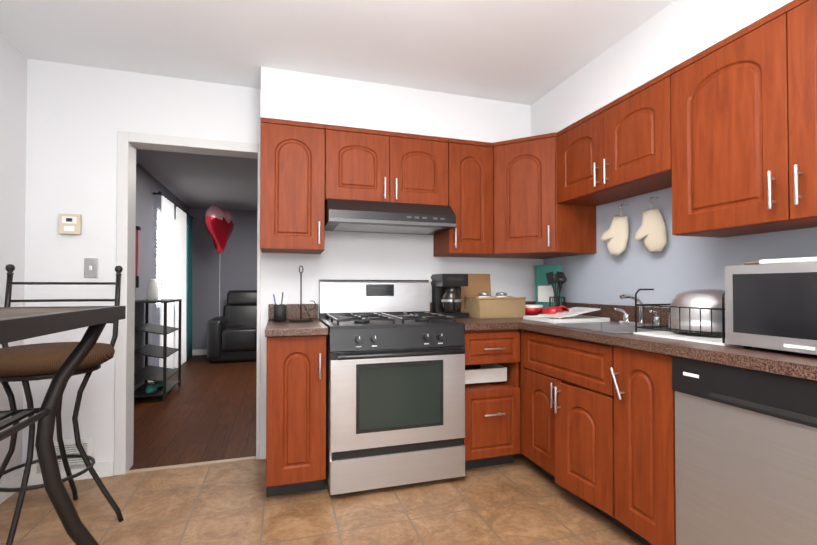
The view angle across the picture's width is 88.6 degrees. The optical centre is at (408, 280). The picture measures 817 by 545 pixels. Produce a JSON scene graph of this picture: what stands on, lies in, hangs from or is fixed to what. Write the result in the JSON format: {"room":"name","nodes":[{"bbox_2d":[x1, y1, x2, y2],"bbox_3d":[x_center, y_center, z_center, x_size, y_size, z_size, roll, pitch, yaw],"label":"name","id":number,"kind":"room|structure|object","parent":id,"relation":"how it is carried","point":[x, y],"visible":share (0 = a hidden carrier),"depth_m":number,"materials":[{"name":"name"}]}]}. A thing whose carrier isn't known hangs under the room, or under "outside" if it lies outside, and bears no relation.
{"room":"kitchen","nodes":[
{"label":"kitchen","id":0,"kind":"room"},
{"bbox_2d":[0,34,26,483],"bbox_3d":[-1.510,-0.092,0.053,0.100,2.400,5.020,0,-1,-17],"label":"wall","id":1,"kind":"structure","parent":0,"point":[13,93],"depth_m":2.25,"materials":[{"name":"white paint"}]},
{"bbox_2d":[0,469,23,503],"bbox_3d":[-1.453,1.063,0.044,0.014,0.090,4.800,0,-1,-17],"label":"baseboard","id":2,"kind":"structure","parent":1,"relation":"attached to","point":[15,481],"depth_m":2.22,"materials":[{"name":"white"}]},
{"bbox_2d":[134,380,152,390],"bbox_3d":[-2.902,1.129,4.604,0.014,0.090,4.530,0,-1,-17],"label":"baseboard","id":3,"kind":"structure","parent":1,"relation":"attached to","point":[142,382],"depth_m":4.44,"materials":[{"name":"white"}]},
{"bbox_2d":[134,162,188,385],"bbox_3d":[-2.957,-0.026,4.604,0.100,2.400,4.530,0,-1,-17],"label":"wall","id":4,"kind":"structure","parent":0,"point":[148,202],"depth_m":4.67,"materials":[{"name":"grey paint"}]},
{"bbox_2d":[136,226,140,287],"bbox_3d":[-2.810,-0.247,4.354,0.030,0.635,0.060,0,-1,-17],"label":"leash","id":5,"kind":"object","parent":4,"relation":"hanging from","point":[138,228],"visible":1,"depth_m":4.34,"materials":[{"name":"red plastic"}]},
{"bbox_2d":[156,208,175,307],"bbox_3d":[-3.269,-0.276,5.652,0.050,1.230,1.250,0,-1,-17],"label":"window","id":6,"kind":"structure","parent":4,"relation":"in","point":[158,240],"depth_m":5.29,"materials":[{"name":"white"}]},
{"bbox_2d":[153,191,192,218],"bbox_3d":[-3.188,-1.010,5.739,0.105,0.042,1.850,0,-1,-17],"label":"curtain rod","id":7,"kind":"object","parent":4,"relation":"attached to","point":[158,193],"visible":0.83,"depth_m":5.23,"materials":[{"name":"black metal"}]},
{"bbox_2d":[159,196,173,368],"bbox_3d":[-2.998,0.080,5.210,0.064,2.165,0.603,0,-1,-17],"label":"curtain","id":8,"kind":"object","parent":7,"relation":"hanging from","point":[167,250],"visible":0.71,"depth_m":5.17,"materials":[{"name":"white fabric"}]},
{"bbox_2d":[174,207,185,367],"bbox_3d":[-3.212,0.090,5.913,0.064,2.165,0.633,0,-1,-17],"label":"curtain","id":9,"kind":"object","parent":7,"relation":"hanging from","point":[180,281],"visible":0.94,"depth_m":5.86,"materials":[{"name":"white fabric"}]},
{"bbox_2d":[186,215,191,359],"bbox_3d":[-3.365,0.097,6.415,0.074,2.165,0.324,0,-1,-17],"label":"curtain","id":10,"kind":"object","parent":7,"relation":"hanging from","point":[188,287],"visible":0.88,"depth_m":6.33,"materials":[{"name":"teal fabric"}]},
{"bbox_2d":[129,355,256,469],"bbox_3d":[-0.961,1.232,5.190,4.270,0.100,4.735,0,-1,-17],"label":"floor","id":11,"kind":"structure","parent":0,"point":[205,411],"depth_m":3.55,"materials":[{"name":"brown wood"}]},
{"bbox_2d":[134,299,181,400],"bbox_3d":[-2.623,0.685,4.340,0.350,0.970,0.650,0,-1,-17],"label":"shelf rack","id":12,"kind":"object","parent":11,"relation":"on","point":[163,374],"visible":0.71,"depth_m":4.27,"materials":[{"name":"black metal"}]},
{"bbox_2d":[147,279,158,300],"bbox_3d":[-2.582,0.090,4.230,0.104,0.215,0.102,0,-1,-17],"label":"vase","id":13,"kind":"object","parent":12,"relation":"on","point":[152,291],"visible":1,"depth_m":4.20,"materials":[{"name":"white ceramic"}]},
{"bbox_2d":[145,381,162,393],"bbox_3d":[-2.604,1.074,4.304,0.110,0.065,0.429,0,-1,-17],"label":"shoes","id":14,"kind":"object","parent":12,"relation":"on","point":[153,387],"visible":0.79,"depth_m":4.17,"materials":[{"name":"teal fabric"}]},
{"bbox_2d":[126,456,255,473],"bbox_3d":[-1.332,1.142,2.604,0.735,0.006,0.040,0,-1,-17],"label":"threshold","id":15,"kind":"object","parent":11,"relation":"on","point":[189,465],"depth_m":2.59,"materials":[{"name":"beige wood"}]},
{"bbox_2d":[207,290,256,362],"bbox_3d":[-2.583,0.675,6.529,0.900,1.052,0.954,0,-1,-17],"label":"leather recliner","id":16,"kind":"object","parent":11,"relation":"on","point":[232,334],"visible":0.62,"depth_m":6.12,"materials":[{"name":"black leather"}]},
{"bbox_2d":[189,207,256,349],"bbox_3d":[-1.635,0.014,7.425,4.270,2.400,0.100,0,-1,-17],"label":"wall","id":17,"kind":"structure","parent":0,"point":[231,266],"depth_m":6.91,"materials":[{"name":"grey paint"}]},
{"bbox_2d":[192,349,206,354],"bbox_3d":[-1.604,1.168,7.358,4.040,0.090,0.014,0,-1,-17],"label":"baseboard","id":18,"kind":"structure","parent":17,"relation":"attached to","point":[194,352],"depth_m":6.81,"materials":[{"name":"white"}]},
{"bbox_2d":[22,59,543,468],"bbox_3d":[-0.558,-0.051,2.903,3.380,2.400,0.120,0,-1,-17],"label":"wall","id":19,"kind":"structure","parent":0,"point":[79,117],"depth_m":2.47,"materials":[{"name":"white paint"}]},
{"bbox_2d":[31,437,93,478],"bbox_3d":[-1.968,1.007,2.386,0.290,0.200,0.016,0,-1,-17],"label":"air vent","id":20,"kind":"object","parent":19,"relation":"in","point":[87,443],"visible":0.48,"depth_m":2.40,"materials":[{"name":"white plastic"}]},
{"bbox_2d":[59,213,81,234],"bbox_3d":[-1.942,-0.326,2.406,0.100,0.115,0.031,0,-1,-17],"label":"thermostat","id":21,"kind":"object","parent":19,"relation":"attached to","point":[70,224],"visible":1,"depth_m":2.40,"materials":[{"name":"beige plastic"}]},
{"bbox_2d":[27,460,113,485],"bbox_3d":[-1.929,1.097,2.400,0.414,0.090,0.014,0,-1,-17],"label":"baseboard","id":22,"kind":"structure","parent":19,"relation":"attached to","point":[104,468],"depth_m":2.43,"materials":[{"name":"white"}]},
{"bbox_2d":[84,258,97,277],"bbox_3d":[-1.849,-0.075,2.438,0.070,0.115,0.016,0,-1,-17],"label":"light switch","id":23,"kind":"object","parent":19,"relation":"attached to","point":[90,267],"visible":1,"depth_m":2.44,"materials":[{"name":"silver metal"}]},
{"bbox_2d":[114,131,260,475],"bbox_3d":[-1.363,0.128,2.656,0.808,2.035,0.144,0,-1,-17],"label":"trim","id":24,"kind":"structure","parent":19,"relation":"attached to","point":[129,144],"depth_m":2.53,"materials":[{"name":"white paint"}]},
{"bbox_2d":[260,118,324,253],"bbox_3d":[-0.725,-0.569,2.621,0.373,0.768,0.334,0,-1,-17],"label":"upper cabinet","id":25,"kind":"object","parent":19,"relation":"attached to","point":[292,186],"visible":1,"depth_m":2.50,"materials":[{"name":"brown wood"}]},
{"bbox_2d":[325,125,447,205],"bbox_3d":[-0.158,-0.723,2.796,0.808,0.456,0.334,0,-1,-17],"label":"upper cabinet","id":26,"kind":"object","parent":19,"relation":"attached to","point":[371,165],"visible":0.98,"depth_m":2.66,"materials":[{"name":"brown wood"}]},
{"bbox_2d":[325,198,455,234],"bbox_3d":[-0.142,-0.414,2.740,0.794,0.154,0.438,0,-1,-17],"label":"range hood","id":27,"kind":"object","parent":19,"relation":"attached to","point":[343,215],"visible":0.98,"depth_m":2.57,"materials":[{"name":"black metal"}]},
{"bbox_2d":[428,273,432,288],"bbox_3d":[0.174,0.004,3.057,0.070,0.115,0.007,0,-1,-17],"label":"electrical outlet","id":28,"kind":"object","parent":19,"relation":"attached to","point":[430,278],"visible":0.44,"depth_m":3.05,"materials":[{"name":"white plastic"}]},
{"bbox_2d":[433,139,493,256],"bbox_3d":[0.390,-0.564,2.960,0.333,0.768,0.334,0,-1,-17],"label":"upper cabinet","id":29,"kind":"object","parent":19,"relation":"attached to","point":[470,188],"visible":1,"depth_m":2.84,"materials":[{"name":"brown wood"}]},
{"bbox_2d":[479,132,595,258],"bbox_3d":[0.871,-0.565,2.968,0.607,0.770,0.598,0,-1,-17],"label":"upper cabinet","id":30,"kind":"object","parent":19,"relation":"attached to","point":[533,219],"visible":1,"depth_m":2.76,"materials":[{"name":"brown wood"}]},
{"bbox_2d":[0,451,643,544],"bbox_3d":[0.170,1.165,0.491,3.580,0.100,4.915,0,-1,-17],"label":"floor","id":31,"kind":"structure","parent":0,"point":[521,499],"depth_m":2.06,"materials":[{"name":"beige tile"}]},
{"bbox_2d":[0,264,123,544],"bbox_3d":[-1.647,0.528,1.905,0.621,1.220,0.621,0,-1,-17],"label":"bar stool","id":32,"kind":"object","parent":31,"relation":"on","point":[25,364],"visible":0.83,"depth_m":1.86,"materials":[{"name":"grey metal"}]},
{"bbox_2d":[0,306,125,544],"bbox_3d":[-1.143,0.595,0.735,0.983,1.054,1.008,0,-1,-17],"label":"bar table","id":33,"kind":"object","parent":31,"relation":"on","point":[19,323],"visible":1,"depth_m":1.10,"materials":[{"name":"grey metal"}]},
{"bbox_2d":[266,335,325,496],"bbox_3d":[-0.663,0.716,2.449,0.302,0.854,0.664,0,-1,-17],"label":"base cabinet","id":34,"kind":"object","parent":31,"relation":"on","point":[296,416],"visible":0.98,"depth_m":2.17,"materials":[{"name":"brown wood"}]},
{"bbox_2d":[265,304,327,336],"bbox_3d":[-0.665,0.217,2.458,0.315,0.139,0.657,0,-1,-17],"label":"countertop","id":35,"kind":"structure","parent":34,"relation":"on","point":[315,326],"depth_m":2.38,"materials":[{"name":"stone"}]},
{"bbox_2d":[273,291,287,320],"bbox_3d":[-0.795,0.155,2.603,0.090,0.188,0.075,0,-1,-17],"label":"pen cup","id":36,"kind":"object","parent":35,"relation":"on","point":[279,312],"visible":1,"depth_m":2.57,"materials":[{"name":"black metal"}]},
{"bbox_2d":[289,266,315,321],"bbox_3d":[-0.657,0.076,2.600,0.163,0.345,0.144,0,-1,-17],"label":"paper towel holder","id":37,"kind":"object","parent":35,"relation":"on","point":[302,320],"visible":0.98,"depth_m":2.59,"materials":[{"name":"grey metal"}]},
{"bbox_2d":[319,280,464,494],"bbox_3d":[-0.130,0.566,2.568,0.762,1.156,0.746,0,-1,-17],"label":"gas range","id":38,"kind":"object","parent":31,"relation":"on","point":[395,382],"visible":1,"depth_m":2.29,"materials":[{"name":"silver metal"}]},
{"bbox_2d":[463,329,519,468],"bbox_3d":[0.416,0.720,2.777,0.383,0.855,0.666,0,-1,-17],"label":"base cabinet","id":39,"kind":"object","parent":31,"relation":"on","point":[492,408],"visible":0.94,"depth_m":2.51,"materials":[{"name":"brown wood"}]},
{"bbox_2d":[519,329,631,534],"bbox_3d":[1.059,0.713,2.277,0.641,0.854,0.741,0,-1,-17],"label":"base cabinet","id":40,"kind":"object","parent":31,"relation":"on","point":[566,385],"visible":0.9,"depth_m":2.01,"materials":[{"name":"brown wood"}]},
{"bbox_2d":[429,294,816,380],"bbox_3d":[0.954,0.236,2.041,0.984,0.339,2.398,0,-1,-17],"label":"countertop","id":41,"kind":"structure","parent":40,"relation":"on","point":[618,329],"depth_m":1.82,"materials":[{"name":"stone"}]},
{"bbox_2d":[432,274,468,317],"bbox_3d":[0.294,0.103,2.916,0.190,0.300,0.248,0,-1,-17],"label":"coffee maker","id":42,"kind":"object","parent":41,"relation":"on","point":[446,295],"visible":1,"depth_m":2.86,"materials":[{"name":"black plastic"}]},
{"bbox_2d":[461,274,490,311],"bbox_3d":[0.494,0.103,3.117,0.260,0.309,0.050,0,-1,-17],"label":"cutting board","id":43,"kind":"object","parent":41,"relation":"on","point":[478,284],"visible":0.31,"depth_m":3.12,"materials":[{"name":"brown wood"}]},
{"bbox_2d":[464,296,525,318],"bbox_3d":[0.607,0.181,2.951,0.359,0.145,0.244,0,-1,-17],"label":"wicker basket","id":44,"kind":"object","parent":41,"relation":"on","point":[493,307],"visible":0.94,"depth_m":2.85,"materials":[{"name":"beige wicker"}]},
{"bbox_2d":[479,292,489,296],"bbox_3d":[0.533,0.161,2.939,0.088,0.160,0.087,0,-1,-17],"label":"jar","id":45,"kind":"object","parent":44,"relation":"in","point":[483,294],"visible":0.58,"depth_m":2.91,"materials":[{"name":"silver metal"}]},
{"bbox_2d":[496,292,506,296],"bbox_3d":[0.662,0.161,2.978,0.088,0.160,0.087,0,-1,-17],"label":"jar","id":46,"kind":"object","parent":44,"relation":"in","point":[501,294],"visible":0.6,"depth_m":2.95,"materials":[{"name":"silver metal"}]},
{"bbox_2d":[525,305,543,315],"bbox_3d":[0.882,0.213,2.992,0.170,0.082,0.170,0,-1,-17],"label":"bowls","id":47,"kind":"object","parent":41,"relation":"on","point":[532,310],"visible":0.79,"depth_m":2.93,"materials":[{"name":"red ceramic"}]},
{"bbox_2d":[536,264,561,313],"bbox_3d":[1.032,0.069,3.113,0.122,0.375,0.175,0,-1,-17],"label":"cutting board","id":48,"kind":"object","parent":41,"relation":"on","point":[544,291],"visible":0.54,"depth_m":3.10,"materials":[{"name":"teal plastic"}]},
{"bbox_2d":[546,271,566,306],"bbox_3d":[1.035,0.092,2.883,0.174,0.321,0.147,0,-1,-17],"label":"utensil caddy","id":49,"kind":"object","parent":41,"relation":"on","point":[558,277],"visible":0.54,"depth_m":2.88,"materials":[{"name":"grey metal"}]},
{"bbox_2d":[523,306,609,322],"bbox_3d":[0.992,0.203,2.655,0.405,0.093,0.320,0,-1,-17],"label":"tray","id":50,"kind":"object","parent":41,"relation":"on","point":[559,314],"visible":1,"depth_m":2.61,"materials":[{"name":"white plastic"}]},
{"bbox_2d":[633,289,733,345],"bbox_3d":[1.271,0.135,1.756,0.415,0.204,0.405,0,-1,-17],"label":"dish rack","id":51,"kind":"object","parent":41,"relation":"on","point":[711,337],"visible":0.44,"depth_m":1.72,"materials":[{"name":"grey metal"}]},
{"bbox_2d":[669,289,724,331],"bbox_3d":[1.266,0.118,1.783,0.270,0.170,0.270,0,-1,-17],"label":"steel bowl","id":52,"kind":"object","parent":51,"relation":"in","point":[706,298],"visible":0.75,"depth_m":1.70,"materials":[{"name":"silver metal"}]},
{"bbox_2d":[725,262,816,354],"bbox_3d":[1.397,0.087,1.287,0.428,0.285,0.530,0,-1,-17],"label":"microwave","id":53,"kind":"object","parent":41,"relation":"on","point":[771,306],"visible":0.98,"depth_m":1.33,"materials":[{"name":"silver metal"}]},
{"bbox_2d":[743,262,758,264],"bbox_3d":[1.274,-0.059,1.505,0.284,0.012,0.123,0,-1,-17],"label":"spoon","id":54,"kind":"object","parent":53,"relation":"on","point":[752,263],"visible":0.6,"depth_m":1.42,"materials":[{"name":"brown wood"}]},
{"bbox_2d":[759,257,816,263],"bbox_3d":[1.403,-0.064,1.202,0.360,0.014,0.500,0,-1,-21],"label":"tray","id":55,"kind":"object","parent":53,"relation":"on","point":[790,260],"visible":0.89,"depth_m":1.29,"materials":[{"name":"white plastic"}]},
{"bbox_2d":[610,345,675,544],"bbox_3d":[1.213,0.706,1.782,0.636,0.854,0.296,0,-1,-17],"label":"base cabinet","id":56,"kind":"object","parent":31,"relation":"on","point":[644,456],"visible":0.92,"depth_m":1.68,"materials":[{"name":"brown wood"}]},
{"bbox_2d":[672,356,816,544],"bbox_3d":[1.354,0.700,1.355,0.612,0.853,0.590,0,-1,-17],"label":"dishwasher","id":57,"kind":"object","parent":31,"relation":"on","point":[745,456],"visible":0.88,"depth_m":1.32,"materials":[{"name":"silver metal"}]},
{"bbox_2d":[0,0,674,210],"bbox_3d":[-0.246,-1.301,2.875,4.270,0.100,9.650,0,-1,-17],"label":"ceiling","id":58,"kind":"structure","parent":0,"point":[527,52],"depth_m":2.22,"materials":[{"name":"paint"}]},
{"bbox_2d":[260,67,530,143],"bbox_3d":[0.105,-1.102,2.903,2.120,0.298,0.295,0,-1,-17],"label":"soffit","id":59,"kind":"structure","parent":58,"relation":"attached to","point":[287,95],"depth_m":2.68,"materials":[{"name":"white paint"}]},
{"bbox_2d":[531,0,793,135],"bbox_3d":[1.671,-1.131,0.871,0.305,0.298,4.505,0,-1,-17],"label":"soffit","id":60,"kind":"structure","parent":58,"relation":"attached to","point":[675,33],"depth_m":2.04,"materials":[{"name":"white paint"}]},
{"bbox_2d":[543,187,816,307],"bbox_3d":[1.819,-0.077,1.065,0.100,2.400,5.020,0,-1,-17],"label":"wall","id":61,"kind":"structure","parent":0,"point":[667,273],"depth_m":2.31,"materials":[{"name":"blue paint"}]},
{"bbox_2d":[557,70,671,205],"bbox_3d":[1.201,-0.729,2.337,0.344,0.456,0.821,0,-1,-17],"label":"upper cabinet","id":62,"kind":"object","parent":61,"relation":"attached to","point":[617,149],"visible":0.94,"depth_m":2.22,"materials":[{"name":"brown wood"}]},
{"bbox_2d":[601,204,628,255],"bbox_3d":[1.260,-0.305,2.539,0.107,0.308,0.164,0,-1,-17],"label":"oven mitt","id":63,"kind":"object","parent":61,"relation":"hanging from","point":[615,235],"visible":1,"depth_m":2.50,"materials":[{"name":"beige fabric"}]},
{"bbox_2d":[634,197,666,252],"bbox_3d":[1.338,-0.308,2.306,0.094,0.308,0.159,0,-1,-17],"label":"oven mitt","id":64,"kind":"object","parent":61,"relation":"hanging from","point":[651,232],"visible":1,"depth_m":2.27,"materials":[{"name":"beige fabric"}]},
{"bbox_2d":[671,0,816,237],"bbox_3d":[1.454,-0.590,1.503,0.344,0.758,0.915,0,-1,-17],"label":"upper cabinet","id":65,"kind":"object","parent":61,"relation":"attached to","point":[744,128],"visible":1,"depth_m":1.59,"materials":[{"name":"brown wood"}]},
{"bbox_3d":[-2.891,0.392,6.411,0.006,1.615,0.005,0,-1,-17],"label":"string","id":66,"kind":"object","parent":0,"visible":0},
{"bbox_2d":[205,205,233,252],"bbox_3d":[-2.891,-0.777,6.428,0.366,0.711,0.604,0,-1,-17],"label":"heart balloon","id":67,"kind":"object","parent":66,"relation":"attached to","point":[219,221],"visible":1,"depth_m":6.29,"materials":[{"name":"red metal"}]}
]}

